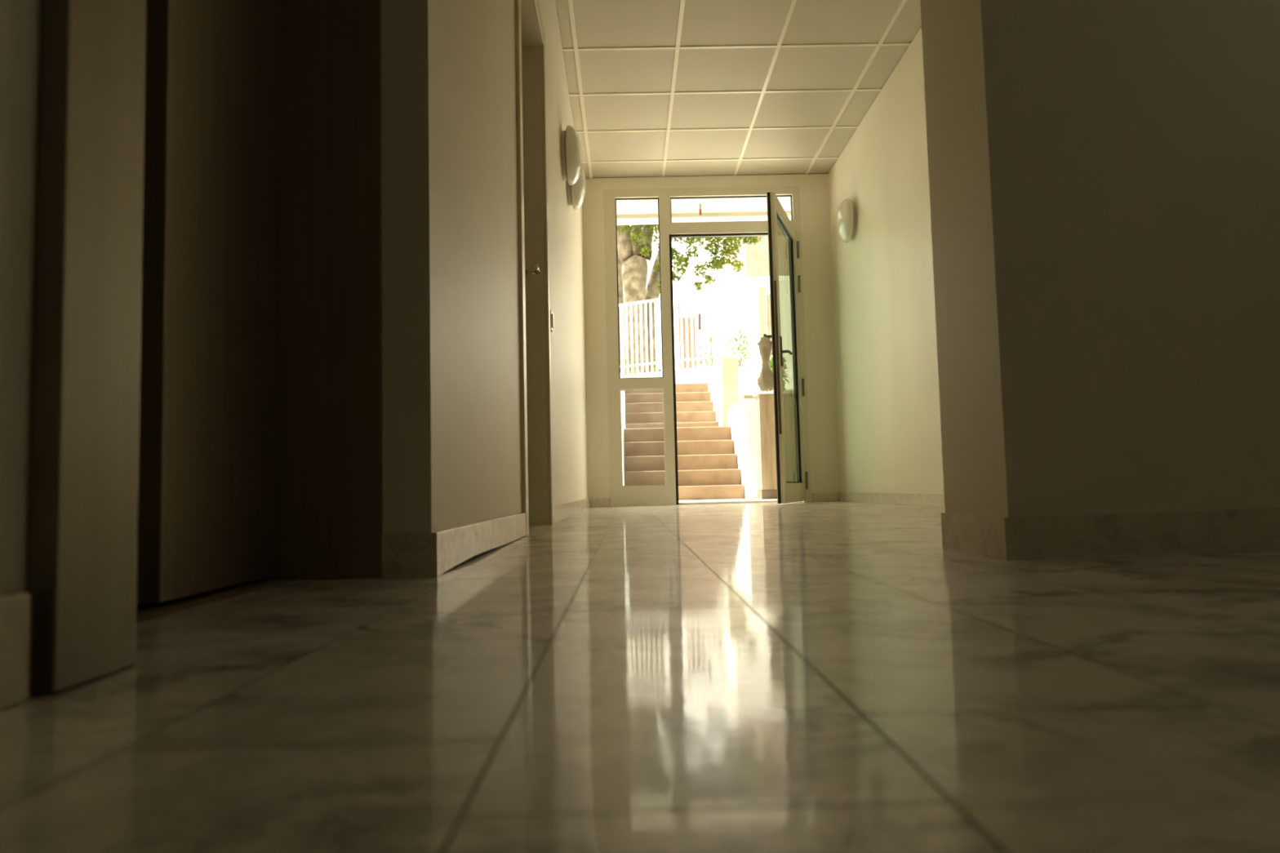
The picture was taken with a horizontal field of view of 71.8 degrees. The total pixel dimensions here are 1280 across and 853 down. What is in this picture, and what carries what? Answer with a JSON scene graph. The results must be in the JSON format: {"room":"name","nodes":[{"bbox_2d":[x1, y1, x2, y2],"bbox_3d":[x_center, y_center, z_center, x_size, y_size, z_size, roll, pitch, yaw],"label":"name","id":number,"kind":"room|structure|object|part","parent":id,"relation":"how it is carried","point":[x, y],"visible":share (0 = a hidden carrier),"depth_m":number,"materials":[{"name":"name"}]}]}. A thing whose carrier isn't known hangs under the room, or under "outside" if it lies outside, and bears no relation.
{"room":"lobby","nodes":[
{"label":"lobby","id":0,"kind":"room"},
{"bbox_2d":[0,0,40,694],"bbox_3d":[-0.785,-1.244,-0.388,0.675,2.731,3.870,-1,-4,-1],"label":"wall","id":1,"kind":"structure","parent":0,"point":[20,20],"depth_m":0.62,"materials":[{"name":"paint"}]},
{"bbox_2d":[0,592,31,709],"bbox_3d":[-0.404,0.043,-0.900,0.014,0.074,3.022,-1,-4,-1],"label":"baseboard","id":2,"kind":"structure","parent":1,"relation":"attached to","point":[15,607],"depth_m":0.59,"materials":[{"name":"stone"}]},
{"bbox_2d":[26,0,382,693],"bbox_3d":[-0.615,-0.924,1.112,0.347,2.301,0.836,-1,-4,-1],"label":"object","id":3,"kind":"object","parent":1,"relation":"attached to","point":[206,424],"visible":0.98,"depth_m":1.19,"materials":[{"name":"wood"}]},
{"bbox_3d":[-0.631,-0.863,1.336,0.033,2.191,0.359,-1,-4,-1],"label":"door panel","id":4,"kind":"part","parent":3,"relation":"part of","materials":[{"name":"wood"}]},
{"bbox_3d":[-0.627,0.226,1.076,0.149,0.003,0.722,-1,-4,-1],"label":"sill","id":5,"kind":"part","parent":3,"relation":"part of","materials":[{"name":"silver metal"}]},
{"bbox_2d":[257,0,587,580],"bbox_3d":[-0.801,-0.902,4.400,0.775,2.731,5.730,-1,-4,-1],"label":"wall","id":6,"kind":"structure","parent":0,"point":[451,398],"depth_m":1.80,"materials":[{"name":"paint"}]},
{"bbox_2d":[382,512,525,577],"bbox_3d":[-0.385,0.255,2.069,0.091,0.072,1.256,-1,-4,-1],"label":"baseboard","id":7,"kind":"structure","parent":6,"relation":"attached to","point":[435,553],"depth_m":1.50,"materials":[{"name":"stone"}]},
{"bbox_2d":[514,0,553,536],"bbox_3d":[-0.453,-0.678,3.268,0.147,2.107,0.999,-1,-4,-1],"label":"door","id":8,"kind":"structure","parent":6,"relation":"in","point":[535,394],"depth_m":3.66,"materials":[{"name":"paint"}]},
{"bbox_3d":[-0.443,-0.634,3.562,0.074,0.052,0.146,-1,-4,-1],"label":"handle","id":9,"kind":"part","parent":8,"relation":"part of","materials":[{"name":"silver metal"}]},
{"bbox_2d":[550,310,554,332],"bbox_3d":[-0.389,-0.466,3.898,0.015,0.084,0.084,-1,-4,-1],"label":"light switch","id":10,"kind":"object","parent":6,"relation":"attached to","point":[552,324],"visible":0.85,"depth_m":3.88,"materials":[{"name":"white plastic"}]},
{"bbox_2d":[560,124,582,185],"bbox_3d":[-0.382,-1.527,4.977,0.110,0.326,0.326,-1,-4,-1],"label":"wall lamp","id":11,"kind":"object","parent":6,"relation":"attached to","point":[571,146],"visible":1,"depth_m":4.86,"materials":[{"name":"beige plastic"}]},
{"bbox_2d":[553,498,589,523],"bbox_3d":[-0.392,0.495,5.434,0.012,0.072,3.480,-1,-4,-1],"label":"baseboard","id":12,"kind":"structure","parent":6,"relation":"attached to","point":[561,512],"depth_m":4.65,"materials":[{"name":"stone"}]},
{"bbox_2d":[566,164,586,209],"bbox_3d":[-0.388,-1.496,5.416,0.110,0.326,0.326,-1,-4,-1],"label":"wall lamp","id":13,"kind":"object","parent":6,"relation":"attached to","point":[575,192],"visible":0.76,"depth_m":5.32,"materials":[{"name":"beige plastic"}]},
{"bbox_2d":[0,501,1279,852],"bbox_3d":[0.822,0.345,2.382,5.500,0.120,9.779,-1,-4,-1],"label":"floor","id":14,"kind":"structure","parent":0,"point":[828,677],"depth_m":0.55,"materials":[{"name":"stone"}]},
{"bbox_2d":[582,173,840,502],"bbox_3d":[0.470,-0.719,7.388,3.400,2.731,0.220,-1,-4,-1],"label":"wall","id":15,"kind":"structure","parent":0,"point":[820,361],"depth_m":7.29,"materials":[{"name":"paint"}]},
{"bbox_2d":[589,497,609,507],"bbox_3d":[-0.328,0.618,7.165,0.164,0.072,0.013,-1,-4,-1],"label":"baseboard","id":16,"kind":"structure","parent":15,"relation":"attached to","point":[596,502],"depth_m":7.16,"materials":[{"name":"stone"}]},
{"bbox_2d":[603,186,811,506],"bbox_3d":[0.544,-0.671,7.308,1.637,2.640,0.074,-1,-4,-1],"label":"door frame","id":17,"kind":"structure","parent":15,"relation":"in","point":[620,495],"depth_m":7.29,"materials":[{"name":"paint"}]},
{"bbox_2d":[763,191,808,503],"bbox_3d":[1.133,-0.540,6.787,0.188,2.233,1.081,-3,-4,18],"label":"door","id":18,"kind":"structure","parent":17,"relation":"attached to","point":[792,483],"depth_m":6.74,"materials":[{"name":"paint"}]},
{"bbox_3d":[0.925,-0.478,6.341,0.068,0.376,0.025,-3,-4,18],"label":"pull handle","id":19,"kind":"part","parent":18,"relation":"part of","materials":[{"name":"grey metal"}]},
{"bbox_3d":[1.051,-0.534,6.343,0.066,0.215,0.142,-3,-4,18],"label":"lever handle","id":20,"kind":"part","parent":18,"relation":"part of","materials":[{"name":"grey metal"}]},
{"bbox_3d":[1.122,-0.565,6.780,0.001,1.995,0.896,-3,-4,18],"label":"pane","id":21,"kind":"part","parent":18,"relation":"part of","materials":[{"name":"clear glass"}]},
{"bbox_2d":[812,492,839,502],"bbox_3d":[1.515,0.575,7.193,0.224,0.072,0.013,-1,-4,-1],"label":"baseboard","id":22,"kind":"structure","parent":15,"relation":"attached to","point":[832,496],"depth_m":7.19,"materials":[{"name":"stone"}]},
{"bbox_2d":[555,0,921,177],"bbox_3d":[0.673,-2.489,2.695,5.658,0.120,10.000,-1,-4,-1],"label":"ceiling","id":23,"kind":"structure","parent":0,"point":[657,88],"depth_m":5.63,"materials":[{"name":"tile"}]},
{"bbox_2d":[827,26,944,493],"bbox_3d":[1.925,-0.950,4.647,0.565,2.731,5.320,-1,-4,-1],"label":"wall","id":24,"kind":"structure","parent":0,"point":[887,376],"depth_m":5.77,"materials":[{"name":"paint"}]},
{"bbox_2d":[836,198,857,242],"bbox_3d":[1.543,-1.549,6.650,0.110,0.326,0.326,-1,-4,-1],"label":"wall lamp","id":25,"kind":"object","parent":24,"relation":"attached to","point":[846,215],"visible":1,"depth_m":6.55,"materials":[{"name":"white glass"}]},
{"bbox_2d":[840,492,944,506],"bbox_3d":[1.669,0.383,4.553,0.012,0.072,5.310,-1,-4,-1],"label":"baseboard","id":26,"kind":"structure","parent":24,"relation":"attached to","point":[909,499],"depth_m":5.66,"materials":[{"name":"stone"}]},
{"bbox_2d":[920,0,1279,516],"bbox_3d":[1.968,-1.140,2.005,2.849,2.731,0.355,-1,-4,-10],"label":"wall pier","id":27,"kind":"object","parent":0,"point":[1104,175],"visible":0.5,"depth_m":1.59,"materials":[{"name":"paint"}]},
{"bbox_2d":[941,508,1279,560],"bbox_3d":[1.971,0.184,1.874,2.805,0.072,0.299,-1,-4,-10],"label":"baseboard","id":28,"kind":"object","parent":27,"relation":"attached to","point":[1086,535],"visible":1,"depth_m":1.54,"materials":[{"name":"stone"}]},
{"bbox_3d":[0.831,-2.357,7.520,10.000,6.000,0.200,-1,-4,-1],"label":"wall","id":29,"kind":"structure","parent":0,"visible":0},
{"bbox_2d":[616,196,791,225],"bbox_3d":[0.818,-2.326,8.385,10.000,0.338,1.530,-1,-4,-1],"label":"canopy","id":30,"kind":"object","parent":29,"relation":"attached to","point":[738,209],"visible":0.17,"depth_m":8.81,"materials":[{"name":"paint"}]},
{"bbox_2d":[698,204,701,215],"bbox_3d":[0.589,-2.118,8.633,0.024,0.109,0.024,-1,-4,-1],"label":"hanging wire","id":31,"kind":"object","parent":30,"relation":"hanging from","point":[700,205],"visible":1,"depth_m":8.62,"materials":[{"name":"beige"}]},
{"label":"outside","id":32,"kind":"structure","parent":0,"visible":0},
{"bbox_3d":[5.004,0.410,11.520,7.660,1.050,5.100,-1,-4,-1],"label":"ground","id":33,"kind":"structure","parent":32,"visible":0},
{"bbox_2d":[719,354,738,426],"bbox_3d":[1.234,-0.482,12.084,0.240,0.990,0.240,-1,-4,-1],"label":"pier","id":34,"kind":"structure","parent":33,"relation":"on","point":[729,362],"depth_m":11.99,"materials":[{"name":"beige paint"}]},
{"bbox_2d":[760,351,773,373],"bbox_3d":[1.351,-0.478,8.810,0.270,0.554,0.276,2,-5,-39],"label":"shrub","id":35,"kind":"object","parent":33,"relation":"on","point":[771,360],"visible":0.07,"depth_m":8.85,"materials":[{"name":"green plant"}]},
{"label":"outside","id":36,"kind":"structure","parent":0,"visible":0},
{"bbox_2d":[678,498,777,504],"bbox_3d":[0.892,0.791,8.212,16.000,0.216,1.930,-1,-4,-1],"label":"ground","id":37,"kind":"structure","parent":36,"point":[735,500],"depth_m":7.50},
{"bbox_2d":[620,373,625,485],"bbox_3d":[-1.672,0.134,10.947,2.988,1.640,4.100,-1,-4,-1],"label":"wall","id":38,"kind":"structure","parent":37,"relation":"on","point":[622,375],"depth_m":11.33,"materials":[{"name":"white paint"}]},
{"bbox_2d":[623,426,744,500],"bbox_3d":[0.423,0.438,10.076,1.195,0.825,2.450,-1,-4,-1],"label":"stairs","id":39,"kind":"structure","parent":37,"relation":"on","point":[707,461],"depth_m":9.36,"materials":[{"name":"stone"}]},
{"bbox_2d":[725,395,759,498],"bbox_3d":[1.121,0.263,9.442,0.200,1.035,1.600,-1,-4,-1],"label":"parapet","id":40,"kind":"object","parent":37,"relation":"on","point":[741,415],"visible":0.64,"depth_m":8.68,"materials":[{"name":"white paint"}]},
{"bbox_2d":[752,390,777,499],"bbox_3d":[1.526,0.170,8.381,0.840,1.018,0.280,-1,-4,-1],"label":"concrete pier","id":41,"kind":"structure","parent":37,"relation":"on","point":[765,415],"depth_m":8.27,"materials":[{"name":"beige concrete"}]},
{"bbox_2d":[756,336,773,391],"bbox_3d":[0.905,-0.448,6.345,0.136,0.398,0.132,-4,-5,32],"label":"stone urn","id":42,"kind":"object","parent":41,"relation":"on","point":[765,380],"visible":0.98,"depth_m":6.32,"materials":[{"name":"beige stone"}]},
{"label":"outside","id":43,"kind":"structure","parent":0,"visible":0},
{"bbox_3d":[-0.913,0.080,13.969,4.600,1.142,2.100,-1,-4,-1],"label":"landing","id":44,"kind":"object","parent":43,"visible":0},
{"bbox_2d":[625,382,718,428],"bbox_3d":[0.396,-0.237,12.205,1.193,0.825,1.700,-1,-4,-1],"label":"stairs","id":45,"kind":"structure","parent":44,"relation":"on","point":[694,406],"depth_m":12.01,"materials":[{"name":"stone"}]},
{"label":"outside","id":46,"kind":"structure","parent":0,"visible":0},
{"bbox_2d":[624,366,761,426],"bbox_3d":[1.267,-0.006,15.168,15.000,1.380,4.780,-1,-4,-1],"label":"terrace","id":47,"kind":"object","parent":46,"point":[748,376],"visible":0.05,"depth_m":12.84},
{"bbox_2d":[619,357,635,374],"bbox_3d":[-0.234,-0.917,14.601,0.433,0.473,0.447,-4,-5,28],"label":"shrub","id":48,"kind":"object","parent":47,"relation":"on","point":[629,362],"visible":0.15,"depth_m":14.54,"materials":[{"name":"green plant"}]},
{"bbox_2d":[653,355,661,372],"bbox_3d":[0.367,-0.940,14.417,0.418,0.463,0.375,-4,-5,33],"label":"shrub","id":49,"kind":"object","parent":47,"relation":"on","point":[654,360],"visible":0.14,"depth_m":14.41,"materials":[{"name":"green plant"}]},
{"bbox_2d":[618,289,715,377],"bbox_3d":[-0.090,-1.345,13.590,2.727,1.150,0.033,-4,-5,31],"label":"railing","id":50,"kind":"object","parent":47,"relation":"on","point":[708,357],"visible":0.52,"depth_m":13.35,"materials":[{"name":"white paint"}]},
{"bbox_3d":[-0.276,-1.317,13.700,0.056,1.120,0.024,-4,-5,31],"label":"post","id":51,"kind":"part","parent":50,"relation":"part of","materials":[{"name":"white paint"}]},
{"bbox_3d":[-0.103,-1.901,13.630,2.700,0.035,0.032,-4,-5,31],"label":"rail","id":52,"kind":"part","parent":50,"relation":"part of","materials":[{"name":"white paint"}]},
{"bbox_3d":[-0.080,-0.942,13.561,2.700,0.028,0.032,-4,-5,31],"label":"rail","id":53,"kind":"part","parent":50,"relation":"part of","materials":[{"name":"white metal"}]},
{"bbox_3d":[-0.076,-0.792,13.551,2.700,0.028,0.032,-4,-5,31],"label":"rail","id":54,"kind":"part","parent":50,"relation":"part of","materials":[{"name":"white paint"}]},
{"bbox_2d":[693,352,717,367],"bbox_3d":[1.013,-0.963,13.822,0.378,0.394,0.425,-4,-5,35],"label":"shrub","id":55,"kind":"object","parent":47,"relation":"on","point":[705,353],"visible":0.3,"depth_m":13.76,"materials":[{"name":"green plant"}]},
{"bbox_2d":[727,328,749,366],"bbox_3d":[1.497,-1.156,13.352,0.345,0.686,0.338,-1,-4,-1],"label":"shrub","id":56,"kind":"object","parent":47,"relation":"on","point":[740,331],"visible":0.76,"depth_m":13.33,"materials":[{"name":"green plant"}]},
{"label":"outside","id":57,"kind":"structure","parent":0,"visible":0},
{"bbox_3d":[0.541,0.114,30.079,30.000,1.300,30.000,-1,-4,-1],"label":"street","id":58,"kind":"object","parent":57,"visible":0},
{"bbox_2d":[617,226,631,368],"bbox_3d":[-0.555,-3.037,17.785,1.703,4.918,1.568,-3,-4,18],"label":"tree","id":59,"kind":"object","parent":58,"relation":"on","point":[620,262],"visible":0.04,"depth_m":17.35,"materials":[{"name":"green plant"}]},
{"bbox_2d":[645,237,701,372],"bbox_3d":[0.795,-3.044,16.923,1.817,4.756,1.288,-1,-4,-1],"label":"tree","id":60,"kind":"object","parent":58,"relation":"on","point":[651,291],"visible":0.1,"depth_m":16.49,"materials":[{"name":"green plant"}]},
{"bbox_2d":[678,302,696,368],"bbox_3d":[1.028,-1.832,19.216,0.350,1.750,0.080,-1,-4,-1],"label":"wooden fence","id":61,"kind":"object","parent":58,"relation":"on","point":[683,318],"visible":0.43,"depth_m":19.20,"materials":[{"name":"wood"}]},
{"bbox_3d":[0.878,-1.829,19.214,0.050,1.750,0.080,-1,-4,-1],"label":"post","id":62,"kind":"part","parent":61,"relation":"part of","materials":[{"name":"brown wood"}]},
{"bbox_3d":[1.057,-1.668,19.210,0.300,1.420,0.050,-1,-4,-1],"label":"panel","id":63,"kind":"part","parent":61,"relation":"part of","materials":[{"name":"brown wood"}]},
{"bbox_2d":[617,224,764,374],"bbox_3d":[0.531,-3.659,16.394,3.895,6.003,2.548,0,-4,-22],"label":"tree","id":64,"kind":"object","parent":58,"relation":"on","point":[634,247],"visible":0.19,"depth_m":15.96,"materials":[{"name":"green plant"}]},
{"bbox_2d":[688,308,716,367],"bbox_3d":[1.936,-1.782,22.404,1.600,1.800,3.620,-1,-4,-1],"label":"van","id":65,"kind":"object","parent":58,"relation":"on","point":[699,309],"visible":0.09,"depth_m":20.73,"materials":[{"name":"white paint"}]},
{"bbox_2d":[713,275,772,367],"bbox_3d":[4.762,-1.948,19.206,6.120,2.260,2.100,-1,-4,-1],"label":"house","id":66,"kind":"structure","parent":58,"relation":"on","point":[744,303],"depth_m":18.24,"materials":[{"name":"white paint"}]},
{"bbox_3d":[4.736,-3.025,19.283,6.120,0.100,2.100,-1,-4,-1],"label":"cornice","id":67,"kind":"part","parent":66,"relation":"part of","materials":[{"name":"white paint"}]},
{"bbox_2d":[766,293,772,351],"bbox_3d":[2.682,-2.139,18.223,0.100,1.200,0.030,-1,-4,-1],"label":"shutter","id":68,"kind":"object","parent":66,"relation":"hanging from","point":[768,299],"depth_m":18.22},
{"bbox_2d":[722,235,769,276],"bbox_3d":[6.638,-4.838,29.506,7.000,9.000,6.020,-1,-4,-1],"label":"apartment building","id":69,"kind":"structure","parent":58,"relation":"on","point":[755,258],"depth_m":26.50,"materials":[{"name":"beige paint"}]}
]}

